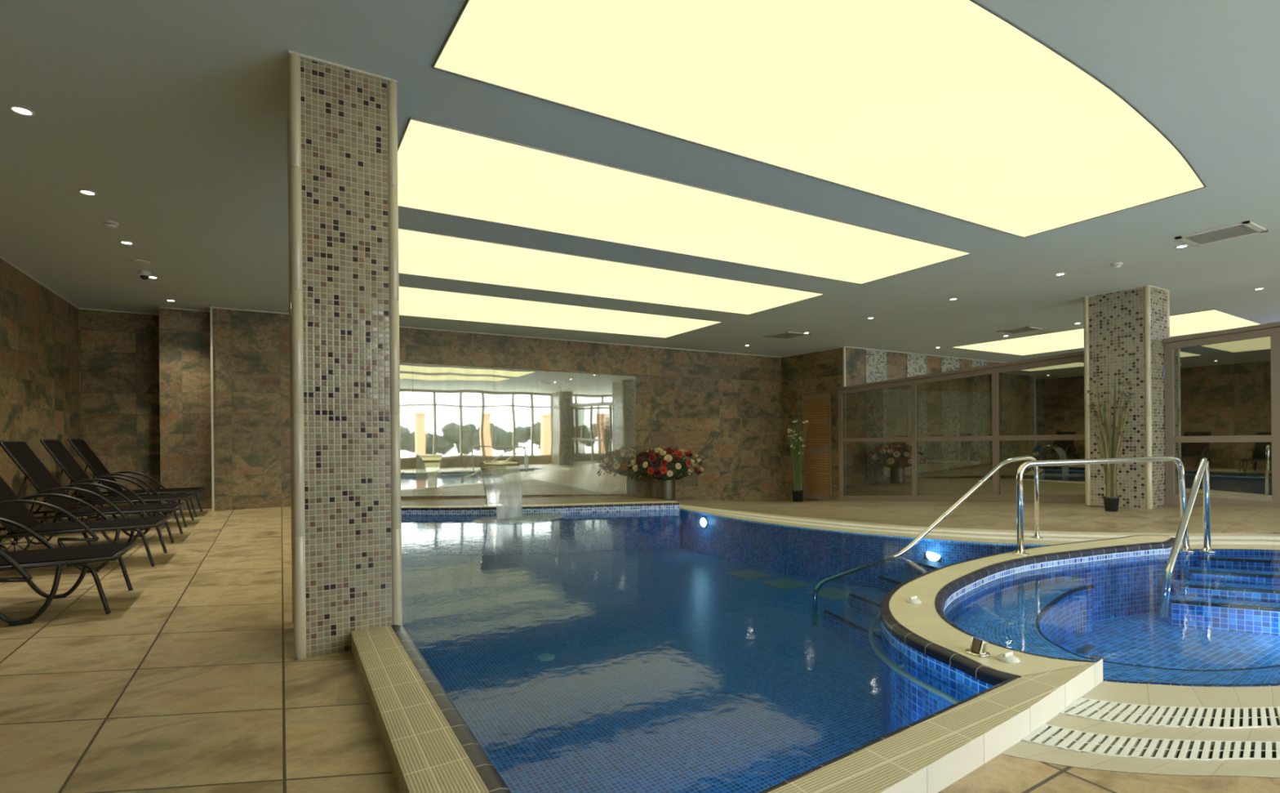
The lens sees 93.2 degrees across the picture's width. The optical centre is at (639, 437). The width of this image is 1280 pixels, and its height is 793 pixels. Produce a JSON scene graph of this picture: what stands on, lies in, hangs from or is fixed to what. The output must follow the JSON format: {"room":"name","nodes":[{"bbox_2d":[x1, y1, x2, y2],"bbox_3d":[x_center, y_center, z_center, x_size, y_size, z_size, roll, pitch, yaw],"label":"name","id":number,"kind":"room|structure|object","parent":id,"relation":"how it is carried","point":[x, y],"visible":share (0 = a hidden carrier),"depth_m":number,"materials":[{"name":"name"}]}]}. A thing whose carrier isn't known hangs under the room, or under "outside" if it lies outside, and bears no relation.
{"room":"indoor swimming pool","nodes":[
{"label":"indoor swimming pool","id":0,"kind":"room"},
{"bbox_2d":[0,257,80,542],"bbox_3d":[-4.611,-0.332,2.674,0.200,3.156,14.500,-1,0,-31],"label":"wall","id":1,"kind":"structure","parent":0,"point":[39,329],"depth_m":7.18,"materials":[{"name":"brown stone"}]},
{"bbox_2d":[0,255,79,309],"bbox_3d":[-4.520,-1.899,2.703,0.012,0.020,14.040,-1,0,-31],"label":"trim","id":2,"kind":"structure","parent":1,"relation":"attached to","point":[1,257],"depth_m":7.20,"materials":[{"name":"metal"}]},
{"bbox_2d":[78,309,160,506],"bbox_3d":[-7.728,-0.301,9.110,1.000,3.156,0.250,-1,0,-31],"label":"wall","id":3,"kind":"structure","parent":0,"point":[119,393],"depth_m":8.99,"materials":[{"name":"brown stone"}]},
{"bbox_2d":[79,307,159,315],"bbox_3d":[-7.674,-1.867,8.993,1.000,0.020,0.012,-1,0,-31],"label":"trim","id":4,"kind":"structure","parent":3,"relation":"attached to","point":[79,308],"depth_m":8.96,"materials":[{"name":"metal"}]},
{"bbox_2d":[0,506,398,792],"bbox_3d":[-3.345,1.073,3.533,2.830,0.120,14.500,-1,0,-31],"label":"floor","id":5,"kind":"structure","parent":0,"point":[192,681],"depth_m":2.78,"materials":[{"name":"tile"}]},
{"bbox_2d":[0,517,136,625],"bbox_3d":[-4.085,0.589,3.806,1.332,1.070,0.710,-1,0,-31],"label":"sun lounger","id":6,"kind":"object","parent":5,"relation":"on","point":[20,561],"visible":1,"depth_m":3.83,"materials":[{"name":"black plastic"}]},
{"bbox_2d":[0,475,169,572],"bbox_3d":[-4.880,0.573,5.148,1.332,1.070,0.710,-1,0,-31],"label":"sun lounger","id":7,"kind":"object","parent":5,"relation":"on","point":[12,508],"visible":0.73,"depth_m":5.08,"materials":[{"name":"black plastic"}]},
{"bbox_2d":[0,440,185,551],"bbox_3d":[-5.540,0.561,6.222,1.332,1.070,0.710,-1,0,-31],"label":"sun lounger","id":8,"kind":"object","parent":5,"relation":"on","point":[33,469],"visible":0.7,"depth_m":6.03,"materials":[{"name":"black fabric"}]},
{"bbox_2d":[40,439,195,535],"bbox_3d":[-6.169,0.549,7.244,1.332,1.070,0.710,-1,0,-31],"label":"sun lounger","id":9,"kind":"object","parent":5,"relation":"on","point":[56,449],"visible":0.54,"depth_m":7.06,"materials":[{"name":"black fabric"}]},
{"bbox_2d":[67,438,204,521],"bbox_3d":[-6.679,0.539,8.104,1.332,1.070,0.710,-1,0,-31],"label":"sun lounger","id":10,"kind":"object","parent":5,"relation":"on","point":[81,446],"visible":0.53,"depth_m":7.91,"materials":[{"name":"black fabric"}]},
{"bbox_2d":[158,307,212,510],"bbox_3d":[-6.860,-0.309,9.264,0.650,3.156,0.870,-1,0,-31],"label":"wall pier","id":11,"kind":"object","parent":5,"relation":"on","point":[184,335],"visible":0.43,"depth_m":8.88,"materials":[{"name":"brown stone"}]},
{"bbox_2d":[158,306,209,311],"bbox_3d":[-6.648,-1.878,8.880,0.650,0.020,0.012,-1,0,-31],"label":"trim","id":12,"kind":"structure","parent":11,"relation":"attached to","point":[158,306],"depth_m":8.86,"materials":[{"name":"metal"}]},
{"bbox_2d":[287,50,402,659],"bbox_3d":[-1.718,-0.411,3.489,0.514,3.056,0.763,-1,0,-31],"label":"pillar","id":13,"kind":"structure","parent":5,"relation":"on","point":[342,120],"depth_m":3.17,"materials":[{"name":"beige tile"}]},
{"bbox_2d":[351,631,411,792],"bbox_3d":[-2.687,1.087,5.155,0.004,0.119,9.380,-1,0,-31],"label":"coping riser","id":14,"kind":"object","parent":5,"relation":"on","point":[399,776],"depth_m":2.21,"materials":[{"name":"beige tile"}]},
{"bbox_2d":[351,625,489,792],"bbox_3d":[-2.578,1.026,5.161,0.190,0.001,9.280,-1,0,-31],"label":"pool coping","id":15,"kind":"object","parent":5,"relation":"on","point":[432,757],"depth_m":2.14,"materials":[{"name":"beige tile"}]},
{"bbox_2d":[390,502,679,792],"bbox_3d":[-0.511,1.035,6.393,4.822,0.061,8.970,-1,0,-31],"label":"trim","id":16,"kind":"structure","parent":15,"relation":"attached to","point":[494,781],"depth_m":2.29,"materials":[{"name":"beige tile"}]},
{"bbox_2d":[212,307,290,511],"bbox_3d":[-5.631,-0.322,9.789,2.000,3.156,1.220,-1,0,-31],"label":"wall","id":17,"kind":"structure","parent":0,"point":[251,417],"depth_m":9.00,"materials":[{"name":"brown stone"}]},
{"bbox_2d":[209,306,214,511],"bbox_3d":[-6.182,-0.405,8.751,0.025,2.974,0.025,-1,0,-31],"label":"trim","id":18,"kind":"structure","parent":17,"relation":"attached to","point":[211,308],"depth_m":8.74,"materials":[{"name":"metal"}]},
{"bbox_2d":[211,306,288,314],"bbox_3d":[-5.330,-1.891,9.254,2.000,0.020,0.012,-1,0,-31],"label":"trim","id":19,"kind":"structure","parent":17,"relation":"attached to","point":[211,306],"depth_m":8.98,"materials":[{"name":"metal"}]},
{"bbox_2d":[399,327,782,522],"bbox_3d":[-0.557,0.078,12.660,9.650,4.056,0.250,-1,0,-31],"label":"wall","id":20,"kind":"structure","parent":0,"point":[725,409],"depth_m":13.43,"materials":[{"name":"brown stone"}]},
{"bbox_2d":[400,362,636,496],"bbox_3d":[-2.356,-0.051,11.435,5.286,2.518,0.016,-1,0,-31],"label":"wall mirror","id":21,"kind":"object","parent":20,"relation":"attached to","point":[567,433],"visible":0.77,"depth_m":11.48,"materials":[{"name":"clear glass"}]},
{"bbox_2d":[399,325,781,357],"bbox_3d":[-0.594,-1.938,12.492,9.450,0.020,0.012,-1,0,-31],"label":"trim","id":22,"kind":"structure","parent":20,"relation":"attached to","point":[399,326],"depth_m":12.05,"materials":[{"name":"metal"}]},
{"bbox_2d":[0,0,1279,362],"bbox_3d":[5.126,-2.057,8.282,22.700,0.100,15.000,-1,0,-31],"label":"ceiling","id":23,"kind":"structure","parent":0,"point":[174,113],"depth_m":4.47,"materials":[{"name":"white paint"}]},
{"bbox_2d":[8,105,35,115],"bbox_3d":[-3.622,-1.914,3.549,0.110,0.009,0.110,-1,0,-31],"label":"recessed light","id":24,"kind":"object","parent":23,"relation":"in","point":[22,110],"visible":1,"depth_m":3.54,"materials":[{"name":"white plastic"}]},
{"bbox_2d":[77,189,97,195],"bbox_3d":[-4.302,-1.908,4.715,0.110,0.009,0.110,-1,0,-31],"label":"recessed light","id":25,"kind":"object","parent":23,"relation":"in","point":[87,192],"visible":1,"depth_m":4.71,"materials":[{"name":"white plastic"}]},
{"bbox_2d":[102,219,119,228],"bbox_3d":[-4.684,-1.883,5.360,0.110,0.052,0.110,-1,0,-31],"label":"smoke detector","id":26,"kind":"object","parent":23,"relation":"attached to","point":[108,223],"visible":1,"depth_m":5.33,"materials":[{"name":"white plastic"}]},
{"bbox_2d":[119,240,133,244],"bbox_3d":[-5.011,-1.901,5.911,0.110,0.009,0.110,-1,0,-31],"label":"recessed light","id":27,"kind":"object","parent":23,"relation":"in","point":[128,242],"visible":1,"depth_m":5.91,"materials":[{"name":"white plastic"}]},
{"bbox_2d":[130,258,151,264],"bbox_3d":[-5.397,-1.895,6.543,0.170,0.014,0.170,-1,0,-31],"label":"ceiling speaker","id":28,"kind":"object","parent":23,"relation":"attached to","point":[134,260],"visible":1,"depth_m":6.52,"materials":[{"name":"white plastic"}]},
{"bbox_2d":[137,270,151,279],"bbox_3d":[-5.675,-1.853,6.935,0.120,0.092,0.120,-1,0,-31],"label":"dome camera","id":29,"kind":"object","parent":23,"relation":"attached to","point":[144,274],"visible":1,"depth_m":6.90,"materials":[{"name":"white plastic"}]},
{"bbox_2d":[398,285,723,337],"bbox_3d":[-1.559,-1.935,9.648,5.822,0.012,1.942,-1,0,-31],"label":"ceiling light panel","id":30,"kind":"object","parent":23,"relation":"attached to","point":[413,301],"visible":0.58,"depth_m":9.53,"materials":[{"name":"yellow plastic"}]},
{"bbox_2d":[398,226,825,315],"bbox_3d":[-0.355,-1.946,7.578,5.782,0.012,1.672,-1,0,-31],"label":"ceiling light panel","id":31,"kind":"object","parent":23,"relation":"attached to","point":[420,253],"visible":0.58,"depth_m":7.27,"materials":[{"name":"yellow plastic"}]},
{"bbox_2d":[397,116,972,284],"bbox_3d":[0.721,-1.957,5.752,5.772,0.012,1.592,-1,0,-31],"label":"ceiling light panel","id":32,"kind":"object","parent":23,"relation":"attached to","point":[442,169],"visible":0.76,"depth_m":5.19,"materials":[{"name":"yellow plastic"}]},
{"bbox_2d":[763,331,810,339],"bbox_3d":[2.844,-1.975,11.741,0.640,0.016,0.640,-1,0,-31],"label":"ceiling vent","id":33,"kind":"object","parent":23,"relation":"in","point":[785,335],"visible":1,"depth_m":11.71,"materials":[{"name":"white plastic"}]},
{"bbox_2d":[431,0,1206,237],"bbox_3d":[1.784,-1.968,3.880,5.672,0.012,1.715,-1,0,-31],"label":"ceiling light panel","id":34,"kind":"object","parent":23,"relation":"attached to","point":[953,108],"visible":1,"depth_m":3.43,"materials":[{"name":"yellow plastic"}]},
{"bbox_2d":[996,326,1044,333],"bbox_3d":[7.167,-2.019,11.409,0.560,0.016,0.560,-1,0,-31],"label":"ceiling vent","id":35,"kind":"object","parent":23,"relation":"in","point":[1024,329],"visible":1,"depth_m":11.37,"materials":[{"name":"white plastic"}]},
{"bbox_2d":[1054,272,1066,275],"bbox_3d":[5.157,-2.002,7.427,0.110,0.009,0.110,-1,0,-31],"label":"recessed light","id":36,"kind":"object","parent":23,"relation":"in","point":[1059,273],"visible":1,"depth_m":7.41,"materials":[{"name":"white plastic"}]},
{"bbox_2d":[950,308,1262,355],"bbox_3d":[9.336,-2.043,12.358,3.112,0.012,4.492,-1,0,-31],"label":"ceiling light panel","id":37,"kind":"object","parent":23,"relation":"attached to","point":[1209,320],"visible":0.74,"depth_m":12.05,"materials":[{"name":"yellow plastic"}]},
{"bbox_2d":[1110,262,1122,268],"bbox_3d":[5.506,-1.985,6.995,0.110,0.052,0.110,-1,0,-31],"label":"smoke detector","id":38,"kind":"object","parent":23,"relation":"attached to","point":[1117,264],"visible":1,"depth_m":6.97,"materials":[{"name":"white plastic"}]},
{"bbox_2d":[1174,244,1188,248],"bbox_3d":[5.694,-2.007,6.363,0.110,0.009,0.110,-1,0,-31],"label":"recessed light","id":39,"kind":"object","parent":23,"relation":"in","point":[1184,245],"visible":1,"depth_m":6.35,"materials":[{"name":"white plastic"}]},
{"bbox_2d":[1174,220,1267,246],"bbox_3d":[5.735,-2.004,5.980,0.540,0.016,0.540,-1,0,-31],"label":"ceiling vent","id":40,"kind":"object","parent":23,"relation":"in","point":[1246,228],"visible":1,"depth_m":5.95,"materials":[{"name":"white plastic"}]},
{"bbox_2d":[360,522,1276,791],"bbox_3d":[5.100,1.724,8.389,22.700,1.350,14.750,-1,0,-31],"label":"foundation","id":41,"kind":"object","parent":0,"point":[768,522],"depth_m":12.13,"materials":[{"name":"blue tile"}]},
{"bbox_2d":[400,508,1049,790],"bbox_3d":[0.281,1.397,6.825,6.300,0.600,8.830,-1,0,-31],"label":"pool","id":42,"kind":"object","parent":41,"relation":"in","point":[891,643],"visible":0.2,"depth_m":6.44,"materials":[{"name":"blue tile"}]},
{"bbox_2d":[400,504,679,515],"bbox_3d":[-2.060,1.091,8.998,5.329,0.100,0.257,-1,0,-2],"label":"mosaic","id":43,"kind":"object","parent":42,"relation":"attached to","point":[639,508],"visible":0.58,"depth_m":8.96},
{"bbox_2d":[400,509,1043,792],"bbox_3d":[0.278,1.109,6.825,6.300,0.001,8.830,-1,0,-31],"label":"pool water","id":44,"kind":"object","parent":42,"relation":"in","point":[681,651],"visible":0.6,"depth_m":3.27,"materials":[{"name":"blue liquid"}]},
{"bbox_2d":[471,512,563,523],"bbox_3d":[-1.662,1.115,8.421,1.316,0.020,0.964,-1,0,-31],"label":"splash ripples","id":45,"kind":"object","parent":44,"relation":"on","point":[550,518],"visible":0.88,"depth_m":8.30,"materials":[{"name":"liquid"}]},
{"bbox_2d":[943,549,1279,777],"bbox_3d":[4.062,1.321,4.111,5.282,0.517,2.261,-1,0,-31],"label":"pool","id":46,"kind":"object","parent":41,"relation":"in","point":[1184,558],"visible":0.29,"depth_m":5.27,"materials":[{"name":"blue tile"}]},
{"bbox_2d":[943,546,1175,768],"bbox_3d":[3.242,1.268,4.538,4.538,0.599,0.902,-1,0,-45],"label":"mosaic","id":47,"kind":"object","parent":46,"relation":"attached to","point":[1072,561],"visible":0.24,"depth_m":5.18},
{"bbox_2d":[888,535,1171,675],"bbox_3d":[3.269,0.967,4.298,4.790,0.001,1.550,-1,0,-31],"label":"pool coping","id":48,"kind":"object","parent":47,"relation":"on","point":[922,619],"visible":0.97,"depth_m":3.43,"materials":[{"name":"beige tile"}]},
{"bbox_2d":[905,595,921,603],"bbox_3d":[1.638,0.967,3.627,0.086,0.034,0.086,-1,0,-31],"label":"cap","id":49,"kind":"object","parent":48,"relation":"on","point":[913,599],"visible":1,"depth_m":3.61,"materials":[{"name":"white plastic"}]},
{"bbox_2d":[964,635,990,656],"bbox_3d":[1.542,0.952,2.768,0.100,0.077,0.100,-1,0,-31],"label":"steel nozzle","id":50,"kind":"object","parent":48,"relation":"on","point":[978,646],"visible":1,"depth_m":2.74,"materials":[{"name":"silver metal"}]},
{"bbox_2d":[995,650,1020,663],"bbox_3d":[1.629,0.967,2.680,0.090,0.034,0.090,-1,0,-31],"label":"cap","id":51,"kind":"object","parent":48,"relation":"on","point":[1007,657],"visible":1,"depth_m":2.66,"materials":[{"name":"white plastic"}]},
{"bbox_2d":[880,534,1174,685],"bbox_3d":[3.049,0.994,4.488,4.985,0.051,1.242,-1,0,-43],"label":"trim","id":52,"kind":"structure","parent":48,"relation":"attached to","point":[985,673],"depth_m":3.62,"materials":[{"name":"tile"}]},
{"bbox_2d":[1012,455,1195,555],"bbox_3d":[4.094,0.618,5.303,2.078,0.884,0.120,-1,0,-17],"label":"pool handrail","id":53,"kind":"object","parent":48,"relation":"on","point":[1181,478],"visible":0.97,"depth_m":5.21,"materials":[{"name":"silver metal"}]},
{"bbox_2d":[1102,678,1279,684],"bbox_3d":[4.075,1.066,3.188,4.128,0.023,0.567,-1,0,-21],"label":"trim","id":54,"kind":"structure","parent":46,"relation":"attached to","point":[1103,678],"depth_m":2.63,"materials":[{"name":"beige tile"}]},
{"bbox_2d":[781,346,999,501],"bbox_3d":[7.942,-0.007,16.431,9.180,4.056,1.930,-1,0,-31],"label":"wall","id":55,"kind":"structure","parent":0,"point":[820,371],"depth_m":14.17,"materials":[{"name":"brown stone"}]},
{"bbox_2d":[781,346,842,357],"bbox_3d":[3.974,-1.984,14.073,0.013,0.020,1.940,-1,0,-31],"label":"trim","id":56,"kind":"structure","parent":55,"relation":"attached to","point":[841,346],"depth_m":14.00,"materials":[{"name":"metal"}]},
{"bbox_2d":[801,392,832,500],"bbox_3d":[4.066,0.209,13.928,0.035,2.420,0.860,-1,0,-31],"label":"door","id":57,"kind":"structure","parent":55,"relation":"in","point":[816,408],"depth_m":13.88,"materials":[{"name":"brown wood"}]},
{"bbox_2d":[842,346,845,386],"bbox_3d":[4.485,-0.297,13.256,0.040,3.404,0.040,-1,0,-31],"label":"trim","id":58,"kind":"structure","parent":55,"relation":"attached to","point":[843,347],"depth_m":13.24,"materials":[{"name":"metal"}]},
{"bbox_2d":[865,349,886,383],"bbox_3d":[5.385,-0.479,13.784,0.710,3.011,0.019,-1,0,-31],"label":"mosaic stripe","id":59,"kind":"object","parent":55,"relation":"attached to","point":[875,360],"visible":0.36,"depth_m":13.76,"materials":[{"name":"beige tile"}]},
{"bbox_2d":[906,353,926,377],"bbox_3d":[6.650,-0.492,14.534,0.730,3.011,0.019,-1,0,-31],"label":"mosaic stripe","id":60,"kind":"object","parent":55,"relation":"attached to","point":[916,364],"visible":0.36,"depth_m":14.51,"materials":[{"name":"beige tile"}]},
{"bbox_2d":[845,346,1005,362],"bbox_3d":[8.421,-2.028,15.590,9.180,0.020,0.015,-1,0,-31],"label":"trim","id":61,"kind":"structure","parent":55,"relation":"attached to","point":[846,346],"depth_m":14.64,"materials":[{"name":"metal"}]},
{"bbox_2d":[941,356,959,372],"bbox_3d":[7.811,-0.504,15.222,0.730,3.011,0.019,-1,0,-31],"label":"mosaic stripe","id":62,"kind":"object","parent":55,"relation":"attached to","point":[947,363],"visible":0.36,"depth_m":15.20,"materials":[{"name":"beige tile"}]},
{"bbox_2d":[971,360,986,367],"bbox_3d":[8.916,-0.515,15.877,0.680,3.011,0.019,-1,0,-31],"label":"mosaic stripe","id":63,"kind":"object","parent":55,"relation":"attached to","point":[974,362],"visible":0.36,"depth_m":15.83,"materials":[{"name":"beige tile"}]},
{"bbox_2d":[603,495,1279,533],"bbox_3d":[4.809,1.202,7.813,5.020,0.700,13.550,-1,0,-31],"label":"floor","id":64,"kind":"structure","parent":0,"point":[1053,516],"depth_m":7.93,"materials":[{"name":"beige tile"}]},
{"bbox_2d":[400,495,669,505],"bbox_3d":[-2.048,1.101,9.798,5.450,0.240,3.143,-1,0,-31],"label":"stone ledge","id":65,"kind":"object","parent":64,"relation":"on","point":[597,499],"visible":0.64,"depth_m":10.14,"materials":[{"name":"brown stone"}]},
{"bbox_2d":[400,500,678,507],"bbox_3d":[-2.075,1.021,9.274,4.790,0.001,2.763,-1,0,-31],"label":"pool coping","id":66,"kind":"object","parent":65,"relation":"on","point":[669,501],"visible":0.64,"depth_m":9.14,"materials":[{"name":"beige tile"}]},
{"bbox_2d":[479,460,521,519],"bbox_3d":[-2.032,0.732,8.775,0.480,0.797,0.864,-1,0,-31],"label":"fountain","id":67,"kind":"object","parent":66,"relation":"on","point":[502,481],"visible":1,"depth_m":8.50,"materials":[{"name":"liquid"}]},
{"bbox_2d":[626,445,704,499],"bbox_3d":[0.592,0.705,12.344,1.815,1.114,1.331,-1,0,-31],"label":"flower vase","id":68,"kind":"object","parent":64,"relation":"on","point":[668,468],"visible":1,"depth_m":12.11,"materials":[{"name":"grey metal"}]},
{"bbox_2d":[786,419,808,501],"bbox_3d":[3.603,0.519,13.798,0.487,1.879,0.440,-1,0,15],"label":"potted plant","id":69,"kind":"object","parent":64,"relation":"on","point":[797,463],"visible":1,"depth_m":13.73,"materials":[{"name":"green plant"}]},
{"bbox_2d":[791,489,804,501],"bbox_3d":[3.595,1.328,13.806,0.281,0.260,0.281,-1,0,-31],"label":"pot","id":70,"kind":"object","parent":64,"relation":"on","point":[797,495],"depth_m":13.71,"materials":[{"name":"black plastic"}]},
{"bbox_2d":[679,504,1279,539],"bbox_3d":[4.029,1.071,7.309,8.438,0.033,1.675,-1,0,38],"label":"drain grate","id":71,"kind":"object","parent":64,"relation":"on","point":[762,515],"visible":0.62,"depth_m":6.71,"materials":[{"name":"white plastic"}]},
{"bbox_2d":[679,506,1279,544],"bbox_3d":[3.709,1.075,7.121,8.012,0.033,1.494,-1,0,37],"label":"drain grate","id":72,"kind":"object","parent":64,"relation":"on","point":[758,517],"visible":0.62,"depth_m":6.52,"materials":[{"name":"white plastic"}]},
{"bbox_2d":[886,455,1043,556],"bbox_3d":[2.825,0.886,5.744,3.020,1.372,0.144,-1,0,-25],"label":"pool handrail","id":73,"kind":"object","parent":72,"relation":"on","point":[944,514],"visible":0.69,"depth_m":6.03,"materials":[{"name":"silver metal"}]},
{"bbox_2d":[680,504,1279,536],"bbox_3d":[4.428,1.054,7.326,4.003,0.001,8.300,-1,0,-31],"label":"tiles","id":74,"kind":"structure","parent":64,"relation":"on","point":[785,516],"depth_m":6.81,"materials":[{"name":"beige tile"}]},
{"bbox_2d":[837,321,1279,506],"bbox_3d":[6.952,-0.071,8.707,0.120,2.934,10.290,-1,0,-31],"label":"glass wall","id":75,"kind":"structure","parent":64,"relation":"on","point":[932,437],"depth_m":9.64,"materials":[{"name":"clear glass"}]},
{"bbox_2d":[1085,374,1133,511],"bbox_3d":[6.318,0.057,8.101,0.452,1.850,0.522,-1,0,-22],"label":"reeds","id":76,"kind":"object","parent":64,"relation":"on","point":[1110,448],"visible":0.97,"depth_m":8.06,"materials":[{"name":"green plant"}]},
{"bbox_2d":[1102,496,1119,511],"bbox_3d":[6.307,0.887,8.104,0.184,0.190,0.184,-1,0,-31],"label":"pot","id":77,"kind":"object","parent":64,"relation":"on","point":[1111,503],"depth_m":8.04,"materials":[{"name":"black plastic"}]},
{"bbox_2d":[1082,284,1169,508],"bbox_3d":[6.854,-0.532,8.530,0.678,2.986,0.776,-1,0,-31],"label":"pillar","id":78,"kind":"structure","parent":64,"relation":"on","point":[1125,331],"depth_m":8.26,"materials":[{"name":"tile"}]},
{"bbox_2d":[679,506,1279,550],"bbox_3d":[3.827,1.060,7.116,3.345,0.001,7.544,-1,0,-31],"label":"tiles","id":79,"kind":"structure","parent":0,"point":[1249,546],"depth_m":6.34,"materials":[{"name":"tile"}]},
{"bbox_2d":[679,505,1279,542],"bbox_3d":[4.119,1.057,7.224,3.571,0.001,7.880,-1,0,-31],"label":"tiles","id":80,"kind":"structure","parent":0,"point":[944,532],"depth_m":6.58,"materials":[{"name":"tile"}]},
{"bbox_2d":[880,541,1161,692],"bbox_3d":[2.986,1.335,4.556,4.974,0.670,1.048,-1,0,-44],"label":"tiles","id":81,"kind":"object","parent":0,"point":[971,681],"visible":0.14,"depth_m":2.83,"materials":[{"name":"blue tile"}]},
{"bbox_2d":[937,753,1279,792],"bbox_3d":[4.987,1.050,2.194,10.200,0.001,3.700,-1,0,-31],"label":"floor","id":82,"kind":"structure","parent":0,"point":[1003,773],"depth_m":1.91,"materials":[{"name":"tile"}]},
{"bbox_2d":[880,657,1102,792],"bbox_3d":[0.897,1.056,1.880,2.824,0.130,0.060,-1,0,-34],"label":"coping riser","id":83,"kind":"object","parent":82,"relation":"on","point":[949,768],"visible":0.67,"depth_m":2.06,"materials":[{"name":"white tile"}]},
{"bbox_2d":[767,662,1095,792],"bbox_3d":[0.825,0.992,1.919,2.740,0.001,0.230,-1,0,-31],"label":"pool coping","id":84,"kind":"object","parent":83,"relation":"on","point":[879,766],"visible":1,"depth_m":1.97,"materials":[{"name":"beige tile"}]},
{"bbox_2d":[757,675,1018,792],"bbox_3d":[0.670,1.018,1.927,2.101,0.051,0.047,-1,0,-33],"label":"trim","id":85,"kind":"structure","parent":84,"relation":"attached to","point":[833,760],"depth_m":1.99,"materials":[{"name":"tile"}]},
{"bbox_2d":[1000,740,1279,777],"bbox_3d":[4.179,1.057,2.773,5.800,0.001,1.920,-1,0,-31],"label":"tiles","id":86,"kind":"structure","parent":82,"relation":"on","point":[1022,748],"depth_m":2.01,"materials":[{"name":"beige tile"}]},
{"bbox_2d":[1021,723,1279,759],"bbox_3d":[4.201,1.069,2.611,5.753,0.033,0.956,-1,0,-16],"label":"drain grate","id":87,"kind":"object","parent":82,"relation":"on","point":[1045,734],"visible":0.79,"depth_m":2.12,"materials":[{"name":"white plastic"}]},
{"bbox_2d":[1058,697,1279,728],"bbox_3d":[4.173,1.070,2.877,5.126,0.033,0.862,-1,0,-19],"label":"drain grate","id":88,"kind":"object","parent":82,"relation":"on","point":[1092,708],"visible":0.85,"depth_m":2.36,"materials":[{"name":"white plastic"}]},
{"bbox_2d":[1045,712,1279,741],"bbox_3d":[4.151,1.059,2.968,5.250,0.001,1.585,-1,0,-31],"label":"tiles","id":89,"kind":"structure","parent":0,"point":[1253,734],"depth_m":2.23,"materials":[{"name":"beige tile"}]},
{"bbox_2d":[1058,611,1279,669],"bbox_3d":[4.065,1.579,4.111,5.282,0.001,2.261,-1,0,-31],"label":"floor","id":90,"kind":"structure","parent":0,"point":[1147,639],"depth_m":4.61,"materials":[{"name":"blue tile"}]},
{"bbox_2d":[1039,588,1092,644],"bbox_3d":[3.936,1.396,4.300,3.468,0.370,1.762,-1,0,-31],"label":"bench riser","id":91,"kind":"object","parent":90,"relation":"on","point":[1071,615],"visible":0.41,"depth_m":4.81,"materials":[{"name":"blue tile"}]},
{"bbox_2d":[953,581,1279,684],"bbox_3d":[3.668,1.213,3.877,4.357,0.001,2.260,-1,0,-31],"label":"bench","id":92,"kind":"object","parent":91,"relation":"on","point":[1009,620],"visible":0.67,"depth_m":3.70,"materials":[{"name":"blue tile"}]},
{"bbox_2d":[1035,584,1279,671],"bbox_3d":[3.975,1.220,4.231,3.468,0.024,1.602,-1,0,-31],"label":"trim","id":93,"kind":"structure","parent":91,"relation":"on","point":[1055,601],"depth_m":3.81,"materials":[{"name":"blue tile"}]},
{"bbox_2d":[1075,644,1094,653],"bbox_3d":[3.324,1.577,4.519,0.220,0.014,0.050,-1,0,-36],"label":"plate","id":94,"kind":"object","parent":90,"relation":"on","point":[1086,647],"visible":1,"depth_m":4.50,"materials":[{"name":"grey metal"}]},
{"bbox_2d":[1087,654,1103,659],"bbox_3d":[3.214,1.578,4.313,0.220,0.014,0.050,-1,0,-25],"label":"plate","id":95,"kind":"object","parent":90,"relation":"on","point":[1095,656],"visible":0.36,"depth_m":4.33,"materials":[{"name":"grey metal"}]},
{"bbox_2d":[1160,457,1216,617],"bbox_3d":[4.680,0.798,5.151,1.439,1.222,0.119,-1,0,-38],"label":"pool handrail","id":96,"kind":"object","parent":90,"relation":"on","point":[1202,472],"visible":1,"depth_m":5.21,"materials":[{"name":"silver metal"}]},
{"bbox_2d":[1161,594,1279,635],"bbox_3d":[5.261,1.461,4.836,1.660,0.213,0.224,-1,0,24],"label":"step","id":97,"kind":"structure","parent":90,"relation":"on","point":[1221,614],"depth_m":4.95,"materials":[{"name":"blue tile"}]},
{"bbox_2d":[1169,579,1279,603],"bbox_3d":[5.514,1.418,5.065,1.642,0.293,0.224,-1,0,22],"label":"step","id":98,"kind":"structure","parent":90,"relation":"on","point":[1258,593],"depth_m":5.18,"materials":[{"name":"blue tile"}]},
{"bbox_2d":[1180,565,1279,586],"bbox_3d":[5.741,1.376,5.234,1.602,0.373,0.224,-1,0,24],"label":"step","id":99,"kind":"structure","parent":90,"relation":"on","point":[1187,573],"depth_m":5.37,"materials":[{"name":"blue tile"}]},
{"bbox_2d":[1195,556,1279,571],"bbox_3d":[6.003,1.333,5.553,1.566,0.453,0.344,-1,0,18],"label":"step","id":100,"kind":"structure","parent":90,"relation":"on","point":[1256,563],"depth_m":5.55,"materials":[{"name":"blue tile"}]},
{"bbox_2d":[1082,680,1279,707],"bbox_3d":[4.122,1.059,3.204,4.660,0.001,1.220,-1,0,-31],"label":"tiles","id":101,"kind":"structure","parent":0,"point":[1148,694],"depth_m":2.53,"materials":[{"name":"beige tile"}]},
{"bbox_2d":[1209,495,1271,501],"bbox_3d":[11.356,1.026,10.572,9.300,0.040,11.620,-1,0,-31],"label":"baseboard","id":102,"kind":"structure","parent":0,"point":[1250,497],"depth_m":10.34,"materials":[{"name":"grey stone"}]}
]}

